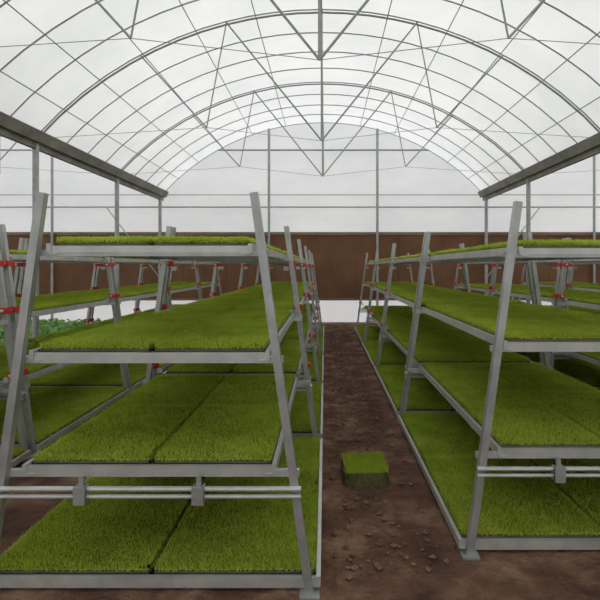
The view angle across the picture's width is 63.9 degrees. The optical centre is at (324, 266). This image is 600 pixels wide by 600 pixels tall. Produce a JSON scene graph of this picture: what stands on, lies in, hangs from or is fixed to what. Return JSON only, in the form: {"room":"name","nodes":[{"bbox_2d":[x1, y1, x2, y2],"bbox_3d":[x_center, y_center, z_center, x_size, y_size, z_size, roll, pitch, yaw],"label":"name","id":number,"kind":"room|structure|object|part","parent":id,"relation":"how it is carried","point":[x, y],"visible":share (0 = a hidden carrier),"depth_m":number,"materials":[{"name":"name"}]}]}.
{"room":"greenhouse","nodes":[
{"label":"greenhouse","id":0,"kind":"room"},
{"bbox_2d":[0,0,599,190],"bbox_3d":[-0.050,-2.960,4.450,26.100,1.950,17.200,0,0,0],"label":"ceiling","id":1,"kind":"structure","parent":0,"point":[37,64],"depth_m":7.94,"materials":[{"name":"white plastic"}]},
{"bbox_2d":[0,123,599,231],"bbox_3d":[-0.050,-2.425,13.050,26.100,3.010,0.001,0,0,0],"label":"wall","id":2,"kind":"structure","parent":0,"point":[236,179],"depth_m":13.05,"materials":[{"name":"white plastic"}]},
{"bbox_2d":[0,232,599,299],"bbox_3d":[-0.050,-0.020,12.965,26.100,1.840,0.130,0,0,0],"label":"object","id":3,"kind":"structure","parent":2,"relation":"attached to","point":[339,258],"depth_m":12.92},
{"bbox_2d":[0,322,599,599],"bbox_3d":[0.000,1.650,5.000,60.000,0.300,50.000,0,0,0],"label":"floor","id":4,"kind":"structure","parent":0,"point":[498,574],"depth_m":2.59,"materials":[{"name":"soil"}]},
{"bbox_2d":[0,250,34,467],"bbox_3d":[-3.080,0.580,2.850,1.580,1.845,1.916,0,0,0],"label":"rack","id":5,"kind":"object","parent":4,"relation":"on","point":[22,454],"visible":0.55,"depth_m":3.73,"materials":[{"name":"metal"}]},
{"bbox_2d":[0,318,112,345],"bbox_3d":[-7.359,1.381,8.865,4.981,0.199,7.009,0,0,0],"label":"seedlings","id":6,"kind":"object","parent":4,"relation":"on","point":[56,325],"visible":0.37,"depth_m":10.92,"materials":[{"name":"green plant"}]},
{"bbox_2d":[0,224,129,454],"bbox_3d":[-3.080,0.580,4.750,1.580,1.845,1.916,0,0,0],"label":"rack","id":7,"kind":"object","parent":4,"relation":"on","point":[49,413],"visible":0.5,"depth_m":4.67,"materials":[{"name":"plant"}]},
{"bbox_2d":[12,238,174,391],"bbox_3d":[-3.080,0.580,6.650,1.580,1.845,1.916,0,0,0],"label":"rack","id":8,"kind":"object","parent":4,"relation":"on","point":[75,374],"visible":0.48,"depth_m":6.19,"materials":[{"name":"plant"}]},
{"bbox_2d":[90,259,200,323],"bbox_3d":[-3.080,0.580,8.550,1.580,1.845,1.916,0,0,0],"label":"rack","id":9,"kind":"object","parent":4,"relation":"on","point":[172,288],"visible":0.23,"depth_m":8.60,"materials":[{"name":"metal"}]},
{"bbox_2d":[0,192,322,599],"bbox_3d":[-0.810,0.580,3.100,1.580,1.845,1.916,0,0,0],"label":"rack","id":10,"kind":"object","parent":4,"relation":"on","point":[209,470],"visible":1,"depth_m":2.36,"materials":[{"name":"plant"}]},
{"bbox_2d":[137,261,221,311],"bbox_3d":[-3.080,0.580,10.450,1.580,1.845,1.916,0,0,0],"label":"rack","id":11,"kind":"object","parent":4,"relation":"on","point":[202,284],"visible":0.23,"depth_m":10.20,"materials":[{"name":"metal"}]},
{"bbox_2d":[151,227,322,438],"bbox_3d":[-0.810,0.580,5.000,1.580,1.845,1.916,0,0,0],"label":"rack","id":12,"kind":"object","parent":4,"relation":"on","point":[300,421],"visible":0.31,"depth_m":4.42,"materials":[{"name":"plant"}]},
{"bbox_2d":[214,240,323,382],"bbox_3d":[-0.810,0.580,6.900,1.580,1.845,1.916,0,0,0],"label":"rack","id":13,"kind":"object","parent":4,"relation":"on","point":[292,332],"visible":0.23,"depth_m":6.88,"materials":[{"name":"plant"}]},
{"bbox_2d":[241,247,323,355],"bbox_3d":[-0.810,0.580,8.800,1.580,1.845,1.916,0,0,0],"label":"rack","id":14,"kind":"object","parent":4,"relation":"on","point":[256,285],"visible":0.16,"depth_m":9.12,"materials":[{"name":"metal"}]},
{"bbox_2d":[257,253,323,337],"bbox_3d":[-0.810,0.580,10.700,1.580,1.845,1.916,0,0,0],"label":"rack","id":15,"kind":"object","parent":4,"relation":"on","point":[311,254],"visible":0.13,"depth_m":11.03,"materials":[{"name":"metal"}]},
{"bbox_2d":[39,300,552,321],"bbox_3d":[-0.050,1.170,13.050,26.100,0.660,0.001,0,0,0],"label":"strip","id":16,"kind":"object","parent":4,"relation":"on","point":[331,310],"visible":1,"depth_m":13.05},
{"bbox_2d":[0,0,599,337],"bbox_3d":[-0.050,-1.206,4.429,26.440,5.411,17.143,0,0,0],"label":"frame","id":17,"kind":"object","parent":4,"relation":"on","point":[11,128],"visible":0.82,"depth_m":8.65,"materials":[{"name":"metal"}]},
{"bbox_2d":[339,450,389,488],"bbox_3d":[0.278,1.430,3.418,0.345,0.140,0.362,0,0,-3],"label":"block","id":18,"kind":"object","parent":4,"relation":"on","point":[367,470],"visible":1,"depth_m":3.29,"materials":[{"name":"green plant"}]},
{"bbox_2d":[326,324,449,578],"bbox_3d":[0.332,1.486,7.395,0.616,0.031,10.216,0,0,0],"label":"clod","id":19,"kind":"object","parent":4,"relation":"on","point":[378,566],"visible":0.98,"depth_m":4.08,"materials":[{"name":"brown soil"}]},
{"bbox_2d":[354,249,431,344],"bbox_3d":[1.490,0.580,10.325,1.580,1.845,2.266,0,0,0],"label":"rack","id":20,"kind":"object","parent":4,"relation":"on","point":[373,332],"visible":0.41,"depth_m":10.33,"materials":[{"name":"metal"}]},
{"bbox_2d":[362,244,466,369],"bbox_3d":[1.490,0.580,8.075,1.580,1.845,2.266,0,0,0],"label":"rack","id":21,"kind":"object","parent":4,"relation":"on","point":[391,354],"visible":0.49,"depth_m":7.82,"materials":[{"name":"plant"}]},
{"bbox_2d":[374,232,544,418],"bbox_3d":[1.490,0.580,5.825,1.580,1.845,2.266,0,0,0],"label":"rack","id":22,"kind":"object","parent":4,"relation":"on","point":[451,346],"visible":0.57,"depth_m":5.40,"materials":[{"name":"plant"}]},
{"bbox_2d":[397,201,599,559],"bbox_3d":[1.490,0.580,3.575,1.580,1.845,2.266,0,0,0],"label":"rack","id":23,"kind":"object","parent":4,"relation":"on","point":[517,467],"visible":1,"depth_m":2.92,"materials":[{"name":"plant"}]},
{"bbox_2d":[454,262,564,353],"bbox_3d":[3.330,0.580,9.025,1.580,1.845,2.266,0,0,0],"label":"rack","id":24,"kind":"object","parent":4,"relation":"on","point":[485,287],"visible":0.14,"depth_m":8.73,"materials":[{"name":"metal"}]},
{"bbox_2d":[491,238,599,387],"bbox_3d":[3.330,0.580,6.775,1.580,1.845,2.266,0,0,0],"label":"rack","id":25,"kind":"object","parent":4,"relation":"on","point":[588,373],"visible":0.24,"depth_m":6.58,"materials":[{"name":"plant"}]},
{"bbox_2d":[518,263,599,314],"bbox_3d":[5.300,0.580,10.425,1.580,1.845,2.266,0,0,0],"label":"rack","id":26,"kind":"object","parent":4,"relation":"on","point":[542,284],"visible":0.21,"depth_m":10.31,"materials":[{"name":"metal"}]},
{"bbox_3d":[5.300,0.580,10.425,1.580,1.845,2.266,0,0,0],"label":"rack frame","id":27,"kind":"part","parent":26,"relation":"part of","materials":[{"name":"metal"}]},
{"bbox_2d":[549,238,599,390],"bbox_3d":[3.330,0.580,4.525,1.580,1.845,2.266,0,0,0],"label":"rack","id":28,"kind":"object","parent":4,"relation":"on","point":[593,303],"visible":0.33,"depth_m":5.42,"materials":[{"name":"metal"}]},
{"bbox_2d":[568,263,599,305],"bbox_3d":[5.300,0.580,8.175,1.580,1.845,2.266,0,0,0],"label":"rack","id":29,"kind":"object","parent":4,"relation":"on","point":[596,288],"visible":0.28,"depth_m":9.05,"materials":[{"name":"metal"}]}
]}

